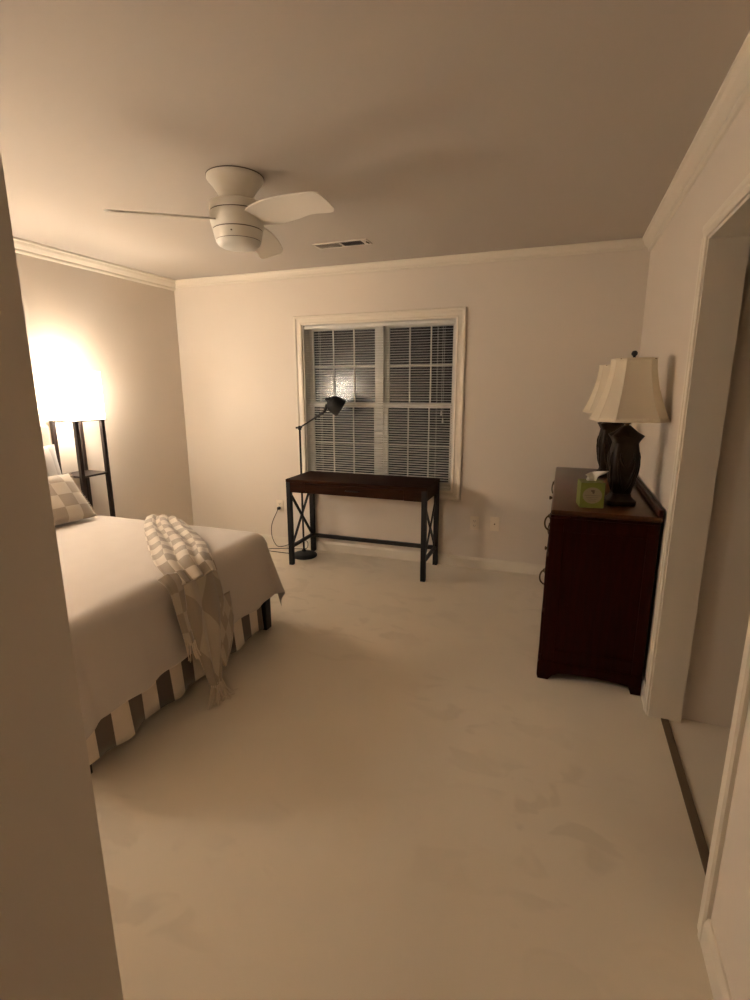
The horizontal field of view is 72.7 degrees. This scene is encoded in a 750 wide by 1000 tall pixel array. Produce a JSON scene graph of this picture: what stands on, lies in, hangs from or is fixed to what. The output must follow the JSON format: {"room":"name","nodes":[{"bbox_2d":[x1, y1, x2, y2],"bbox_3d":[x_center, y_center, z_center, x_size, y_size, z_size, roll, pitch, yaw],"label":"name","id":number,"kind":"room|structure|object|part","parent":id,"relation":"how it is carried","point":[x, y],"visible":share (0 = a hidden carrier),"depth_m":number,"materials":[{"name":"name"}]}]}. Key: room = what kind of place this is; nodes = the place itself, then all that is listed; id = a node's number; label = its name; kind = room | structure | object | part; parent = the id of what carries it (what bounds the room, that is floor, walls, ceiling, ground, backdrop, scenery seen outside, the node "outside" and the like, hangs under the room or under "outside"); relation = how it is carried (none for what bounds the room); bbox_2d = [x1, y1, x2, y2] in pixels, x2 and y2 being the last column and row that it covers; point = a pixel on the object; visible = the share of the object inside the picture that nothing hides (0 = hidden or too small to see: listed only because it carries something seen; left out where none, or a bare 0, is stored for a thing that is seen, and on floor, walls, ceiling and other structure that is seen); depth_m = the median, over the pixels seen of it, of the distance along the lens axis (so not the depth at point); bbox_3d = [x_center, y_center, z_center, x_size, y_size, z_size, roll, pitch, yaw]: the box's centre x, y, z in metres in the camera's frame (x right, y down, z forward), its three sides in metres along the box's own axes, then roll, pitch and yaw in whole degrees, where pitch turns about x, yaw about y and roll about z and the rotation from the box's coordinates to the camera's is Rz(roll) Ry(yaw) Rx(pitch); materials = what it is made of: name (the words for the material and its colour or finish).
{"room":"bedroom","nodes":[
{"label":"bedroom","id":0,"kind":"room"},
{"bbox_2d":[0,810,36,999],"bbox_3d":[-0.734,0.283,-0.028,0.120,2.440,1.330,4,13,20],"label":"wall","id":1,"kind":"structure","parent":0,"point":[16,977],"depth_m":0.64,"materials":[{"name":"beige paint"}]},
{"bbox_2d":[0,150,123,999],"bbox_3d":[-1.780,0.035,1.099,2.876,2.440,0.120,4,13,20],"label":"wall","id":2,"kind":"structure","parent":0,"point":[48,808],"depth_m":0.65,"materials":[{"name":"beige paint"}]},
{"bbox_2d":[16,253,193,525],"bbox_3d":[-2.550,-0.463,3.346,0.150,2.440,3.916,4,13,20],"label":"wall","id":3,"kind":"structure","parent":0,"point":[77,319],"depth_m":4.24,"materials":[{"name":"beige paint"}]},
{"bbox_2d":[13,236,175,290],"bbox_3d":[-2.460,-1.603,3.041,0.062,0.082,3.646,4,13,20],"label":"trim","id":4,"kind":"structure","parent":3,"relation":"attached to","point":[22,246],"depth_m":3.83,"materials":[{"name":"beige paint"}]},
{"bbox_2d":[0,0,749,279],"bbox_3d":[-0.298,-1.375,1.520,5.476,0.120,5.446,4,13,20],"label":"ceiling","id":5,"kind":"structure","parent":0,"point":[428,128],"depth_m":1.82,"materials":[{"name":"beige paint"}]},
{"bbox_2d":[104,165,333,258],"bbox_3d":[-0.578,-1.359,2.449,0.986,0.312,0.978,4,13,20],"label":"ceiling fan","id":6,"kind":"object","parent":5,"relation":"attached to","point":[238,220],"visible":1,"depth_m":2.30,"materials":[{"name":"white plastic"}]},
{"bbox_3d":[-0.949,-1.282,2.294,0.482,0.063,0.157,-5,14,-22],"label":"blade","id":7,"kind":"part","parent":6,"relation":"part of","materials":[{"name":"beige paint"}]},
{"bbox_3d":[-0.610,-1.379,2.728,0.157,0.063,0.482,1,13,7],"label":"blade","id":8,"kind":"part","parent":6,"relation":"part of","materials":[{"name":"beige paint"}]},
{"bbox_3d":[-0.394,-1.268,2.224,0.482,0.063,0.157,9,16,37],"label":"blade","id":9,"kind":"part","parent":6,"relation":"part of","materials":[{"name":"beige paint"}]},
{"bbox_2d":[312,238,371,249],"bbox_3d":[-0.225,-1.743,3.479,0.396,0.014,0.124,4,13,20],"label":"ceiling vent","id":10,"kind":"object","parent":5,"relation":"in","point":[356,242],"visible":1,"depth_m":3.47,"materials":[{"name":"white metal"}]},
{"bbox_2d":[91,544,729,999],"bbox_3d":[-0.290,1.124,2.076,5.476,0.120,5.446,4,13,20],"label":"floor","id":11,"kind":"structure","parent":0,"point":[389,799],"depth_m":1.81,"materials":[{"name":"carpet"}]},
{"bbox_2d":[41,370,115,516],"bbox_3d":[-2.177,-0.142,3.828,0.263,1.602,0.263,4,13,20],"label":"floor lamp","id":12,"kind":"object","parent":11,"relation":"on","point":[76,397],"visible":0.7,"depth_m":3.64,"materials":[{"name":"white fabric"}]},
{"bbox_3d":[-2.319,0.041,3.801,0.027,1.257,0.027,4,13,20],"label":"leg","id":13,"kind":"part","parent":12,"relation":"part of","materials":[{"name":"brown wood"}]},
{"bbox_3d":[-2.179,-0.754,3.692,0.259,0.343,0.259,4,13,20],"label":"lamp shade","id":14,"kind":"part","parent":12,"relation":"part of","materials":[{"name":"fabric"}]},
{"bbox_3d":[-2.179,-0.585,3.730,0.250,0.012,0.250,4,13,20],"label":"frame","id":15,"kind":"part","parent":12,"relation":"part of","materials":[{"name":"brown wood"}]},
{"bbox_3d":[-2.110,0.057,3.726,0.027,1.257,0.027,4,13,20],"label":"leg","id":16,"kind":"part","parent":12,"relation":"part of","materials":[{"name":"brown wood"}]},
{"bbox_2d":[62,470,107,477],"bbox_3d":[-2.177,-0.195,3.817,0.246,0.014,0.246,4,13,20],"label":"shelf","id":17,"kind":"object","parent":12,"relation":"attached to","point":[88,473],"depth_m":3.80,"materials":[{"name":"brown wood"}]},
{"bbox_3d":[-2.243,-0.004,4.005,0.027,1.257,0.027,4,13,20],"label":"leg","id":18,"kind":"part","parent":12,"relation":"part of","materials":[{"name":"brown wood"}]},
{"bbox_3d":[-2.034,0.011,3.931,0.027,1.257,0.027,4,13,20],"label":"leg","id":19,"kind":"part","parent":12,"relation":"part of","materials":[{"name":"brown wood"}]},
{"bbox_2d":[40,425,270,773],"bbox_3d":[-1.751,0.282,2.764,1.813,1.235,1.450,4,13,20],"label":"bed","id":20,"kind":"object","parent":11,"relation":"on","point":[266,608],"visible":0.14,"depth_m":3.20,"materials":[{"name":"black metal"}]},
{"bbox_3d":[-2.564,0.171,3.043,0.082,1.135,1.450,4,13,20],"label":"headboard","id":21,"kind":"part","parent":20,"relation":"part of","materials":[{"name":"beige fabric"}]},
{"bbox_2d":[55,515,284,739],"bbox_3d":[-1.653,0.520,2.788,1.817,0.513,1.631,4,13,20],"label":"bedspread","id":22,"kind":"object","parent":20,"relation":"on","point":[125,630],"visible":0.49,"depth_m":2.29,"materials":[{"name":"beige fabric"}]},
{"bbox_2d":[43,444,61,476],"bbox_3d":[-2.294,-0.091,3.292,0.188,0.468,0.646,5,14,24],"label":"sham pillow","id":23,"kind":"object","parent":22,"relation":"on","point":[53,469],"visible":0.12,"depth_m":3.48,"materials":[{"name":"fabric"}]},
{"bbox_2d":[48,472,96,525],"bbox_3d":[-2.064,0.010,3.213,0.260,0.291,0.524,6,14,25],"label":"throw cushion","id":24,"kind":"object","parent":22,"relation":"on","point":[69,504],"visible":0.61,"depth_m":3.27,"materials":[{"name":"fabric"}]},
{"bbox_2d":[144,514,237,709],"bbox_3d":[-1.109,0.515,2.974,0.354,0.680,1.512,-7,14,-26],"label":"throw blanket","id":25,"kind":"object","parent":22,"relation":"on","point":[205,616],"visible":1,"depth_m":2.47,"materials":[{"name":"fabric"}]},
{"bbox_2d":[86,606,263,764],"bbox_3d":[-1.669,0.691,2.833,1.716,0.314,1.448,4,13,20],"label":"bed skirt","id":26,"kind":"object","parent":20,"relation":"attached to","point":[116,728],"visible":0.18,"depth_m":2.28,"materials":[{"name":"fabric"}]},
{"bbox_3d":[-0.695,0.662,3.190,0.060,0.300,0.060,4,13,20],"label":"leg","id":27,"kind":"part","parent":20,"relation":"part of","materials":[{"name":"black wood"}]},
{"bbox_2d":[269,507,307,553],"bbox_3d":[-0.827,0.278,4.717,0.393,0.382,0.203,4,13,20],"label":"power cord","id":28,"kind":"object","parent":11,"relation":"on","point":[278,508],"visible":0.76,"depth_m":4.78,"materials":[{"name":"black rubber"}]},
{"bbox_2d":[295,396,345,559],"bbox_3d":[-0.495,-0.186,4.440,0.504,1.411,0.226,-1,13,-3],"label":"floor lamp","id":29,"kind":"object","parent":11,"relation":"on","point":[334,405],"visible":0.95,"depth_m":4.40,"materials":[{"name":"black metal"}]},
{"bbox_3d":[-0.519,-0.725,4.330,0.287,0.237,0.034,4,13,20],"label":"arm","id":30,"kind":"part","parent":29,"relation":"part of","materials":[{"name":"black metal"}]},
{"bbox_2d":[286,471,439,581],"bbox_3d":[-0.104,0.190,4.275,1.196,0.745,0.470,4,13,20],"label":"writing desk","id":31,"kind":"object","parent":11,"relation":"on","point":[415,489],"visible":1,"depth_m":4.16,"materials":[{"name":"brown wood"}]},
{"bbox_3d":[-0.712,0.201,4.299,0.038,0.718,0.038,4,13,20],"label":"leg","id":32,"kind":"part","parent":31,"relation":"part of","materials":[{"name":"black metal"}]},
{"bbox_3d":[-0.642,0.356,4.528,0.024,0.025,0.372,4,13,20],"label":"rail","id":33,"kind":"part","parent":31,"relation":"part of","materials":[{"name":"black metal"}]},
{"bbox_3d":[-0.574,0.118,4.669,0.038,0.718,0.038,4,13,20],"label":"leg","id":34,"kind":"part","parent":31,"relation":"part of","materials":[{"name":"black metal"}]},
{"bbox_3d":[-0.107,-0.105,4.204,0.834,0.079,0.402,4,13,20],"label":"drawer","id":35,"kind":"part","parent":31,"relation":"part of","materials":[{"name":"brown wood"}]},
{"bbox_3d":[0.374,0.284,3.911,0.038,0.718,0.038,4,13,20],"label":"leg","id":36,"kind":"part","parent":31,"relation":"part of","materials":[{"name":"black metal"}]},
{"bbox_3d":[0.444,0.439,4.140,0.024,0.025,0.372,4,13,20],"label":"rail","id":37,"kind":"part","parent":31,"relation":"part of","materials":[{"name":"black metal"}]},
{"bbox_3d":[0.512,0.201,4.281,0.038,0.718,0.038,4,13,20],"label":"leg","id":38,"kind":"part","parent":31,"relation":"part of","materials":[{"name":"black metal"}]},
{"bbox_2d":[536,467,663,695],"bbox_3d":[1.301,0.342,3.129,0.518,0.939,1.432,4,13,20],"label":"dresser","id":39,"kind":"object","parent":11,"relation":"on","point":[599,570],"visible":0.92,"depth_m":2.49,"materials":[{"name":"brown wood"}]},
{"bbox_3d":[0.900,0.409,2.749,0.031,0.099,0.034,4,13,20],"label":"drop pull","id":40,"kind":"part","parent":39,"relation":"part of","materials":[{"name":"gold metal"}]},
{"bbox_3d":[0.905,0.115,2.682,0.031,0.099,0.034,4,13,20],"label":"drop pull","id":41,"kind":"part","parent":39,"relation":"part of","materials":[{"name":"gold metal"}]},
{"bbox_2d":[576,471,607,507],"bbox_3d":[1.076,-0.059,2.519,0.128,0.178,0.111,3,13,13],"label":"tissue box","id":42,"kind":"object","parent":39,"relation":"on","point":[590,490],"visible":1,"depth_m":2.48,"materials":[{"name":"green cardboard"}]},
{"bbox_3d":[1.084,0.472,2.492,0.472,0.763,0.022,4,13,20],"label":"panel","id":43,"kind":"part","parent":39,"relation":"part of","materials":[{"name":"brown wood"}]},
{"bbox_2d":[583,365,624,477],"bbox_3d":[1.514,-0.518,3.267,0.323,0.745,0.323,2,13,11],"label":"table lamp","id":44,"kind":"object","parent":39,"relation":"on","point":[604,442],"visible":0.32,"depth_m":3.24,"materials":[{"name":"ceramic"}]},
{"bbox_3d":[1.514,-0.702,3.226,0.316,0.289,0.316,2,13,11],"label":"lamp shade","id":45,"kind":"part","parent":44,"relation":"part of","materials":[{"name":"beige fabric"}]},
{"bbox_3d":[1.315,-0.049,3.036,0.476,0.016,1.412,4,13,20],"label":"cornice","id":46,"kind":"part","parent":39,"relation":"part of","materials":[{"name":"brown wood"}]},
{"bbox_2d":[589,351,669,506],"bbox_3d":[1.236,-0.347,2.503,0.323,0.745,0.323,2,13,11],"label":"table lamp","id":47,"kind":"object","parent":39,"relation":"on","point":[631,393],"visible":1,"depth_m":2.40,"materials":[{"name":"fabric"}]},
{"bbox_3d":[1.236,-0.531,2.462,0.316,0.289,0.316,2,13,11],"label":"lamp shade","id":48,"kind":"part","parent":47,"relation":"part of","materials":[{"name":"beige fabric"}]},
{"bbox_3d":[1.533,-0.082,2.947,0.020,0.034,1.424,4,13,20],"label":"rail","id":49,"kind":"part","parent":39,"relation":"part of","materials":[{"name":"brown wood"}]},
{"bbox_2d":[174,249,649,564],"bbox_3d":[0.077,-0.699,4.365,4.069,2.440,0.150,4,13,20],"label":"wall","id":50,"kind":"structure","parent":0,"point":[539,331],"depth_m":4.10,"materials":[{"name":"beige paint"}]},
{"bbox_2d":[276,499,283,511],"bbox_3d":[-0.897,0.054,4.811,0.072,0.116,0.009,4,13,20],"label":"wall outlet","id":51,"kind":"object","parent":50,"relation":"attached to","point":[279,502],"visible":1,"depth_m":4.81,"materials":[{"name":"beige plastic"}]},
{"bbox_2d":[293,307,466,500],"bbox_3d":[0.027,-0.798,4.351,1.486,1.508,0.170,4,13,20],"label":"window","id":52,"kind":"structure","parent":50,"relation":"in","point":[459,314],"depth_m":4.27,"materials":[{"name":"beige paint"}]},
{"bbox_3d":[-0.267,-1.160,4.438,0.651,0.681,0.028,4,13,20],"label":"sash","id":53,"kind":"part","parent":52,"relation":"part of","materials":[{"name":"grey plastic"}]},
{"bbox_3d":[-0.276,-0.512,4.554,0.651,0.693,0.028,4,13,20],"label":"sash","id":54,"kind":"part","parent":52,"relation":"part of","materials":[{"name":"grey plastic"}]},
{"bbox_2d":[304,319,454,488],"bbox_3d":[0.011,-0.793,4.309,1.306,1.337,0.044,4,13,20],"label":"window blind","id":55,"kind":"object","parent":52,"relation":"attached to","point":[447,320],"visible":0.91,"depth_m":4.29,"materials":[{"name":"grey plastic"}]},
{"bbox_3d":[-0.473,-0.825,4.489,0.002,1.292,0.028,4,13,20],"label":"ladder cord","id":56,"kind":"part","parent":55,"relation":"part of","materials":[{"name":"white fabric"}]},
{"bbox_3d":[0.499,-0.751,4.142,0.002,1.292,0.028,4,13,20],"label":"ladder cord","id":57,"kind":"part","parent":55,"relation":"part of","materials":[{"name":"white fabric"}]},
{"bbox_3d":[0.540,-1.018,4.045,0.017,0.732,0.003,4,13,20],"label":"pull cord","id":58,"kind":"part","parent":55,"relation":"part of","materials":[{"name":"white fabric"}]},
{"bbox_3d":[0.367,-0.464,4.324,0.609,0.693,0.028,4,13,20],"label":"sash","id":59,"kind":"part","parent":52,"relation":"part of","materials":[{"name":"grey plastic"}]},
{"bbox_3d":[0.375,-1.111,4.209,0.609,0.681,0.028,4,13,20],"label":"sash","id":60,"kind":"part","parent":52,"relation":"part of","materials":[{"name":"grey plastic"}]},
{"bbox_2d":[260,534,544,575],"bbox_3d":[-0.006,0.461,4.566,3.944,0.090,0.014,4,13,20],"label":"baseboard","id":61,"kind":"structure","parent":50,"relation":"attached to","point":[446,559],"depth_m":4.44,"materials":[{"name":"beige paint"}]},
{"bbox_2d":[175,238,647,287],"bbox_3d":[-0.020,-1.845,4.036,3.944,0.059,0.050,4,13,20],"label":"trim","id":62,"kind":"structure","parent":50,"relation":"attached to","point":[636,243],"depth_m":3.88,"materials":[{"name":"beige paint"}]},
{"bbox_2d":[470,516,478,529],"bbox_3d":[0.819,0.191,4.200,0.072,0.116,0.009,4,13,20],"label":"wall outlet","id":63,"kind":"object","parent":50,"relation":"attached to","point":[474,520],"visible":1,"depth_m":4.20,"materials":[{"name":"beige plastic"}]},
{"bbox_2d":[490,517,499,530],"bbox_3d":[0.972,0.197,4.141,0.072,0.116,0.014,4,13,20],"label":"cable plate","id":64,"kind":"object","parent":50,"relation":"attached to","point":[494,521],"visible":1,"depth_m":4.14,"materials":[{"name":"beige plastic"}]},
{"bbox_2d":[632,96,749,999],"bbox_3d":[1.030,-0.019,1.299,0.125,2.440,5.096,4,13,20],"label":"wall","id":65,"kind":"structure","parent":0,"point":[674,258],"depth_m":2.16,"materials":[{"name":"beige paint"}]},
{"bbox_2d":[640,672,732,999],"bbox_3d":[0.969,1.123,1.578,0.014,0.090,5.096,4,13,20],"label":"baseboard","id":66,"kind":"structure","parent":65,"relation":"attached to","point":[716,973],"depth_m":1.29,"materials":[{"name":"beige paint"}]},
{"bbox_2d":[642,31,749,251],"bbox_3d":[0.938,-1.176,1.074,0.062,0.082,5.096,4,13,20],"label":"trim","id":67,"kind":"structure","parent":65,"relation":"attached to","point":[734,91],"depth_m":1.92,"materials":[{"name":"beige paint"}]},
{"bbox_2d":[643,173,749,942],"bbox_3d":[1.142,0.082,1.652,0.145,2.089,1.115,4,13,20],"label":"door frame","id":68,"kind":"structure","parent":65,"relation":"in","point":[725,243],"depth_m":2.02,"materials":[{"name":"beige paint"}]},
{"bbox_2d":[681,246,749,727],"bbox_3d":[1.411,0.191,0.351,1.257,2.440,3.532,4,13,20],"label":"wall","id":69,"kind":"structure","parent":0,"point":[723,608],"depth_m":2.14,"materials":[{"name":"beige paint"}]}
]}

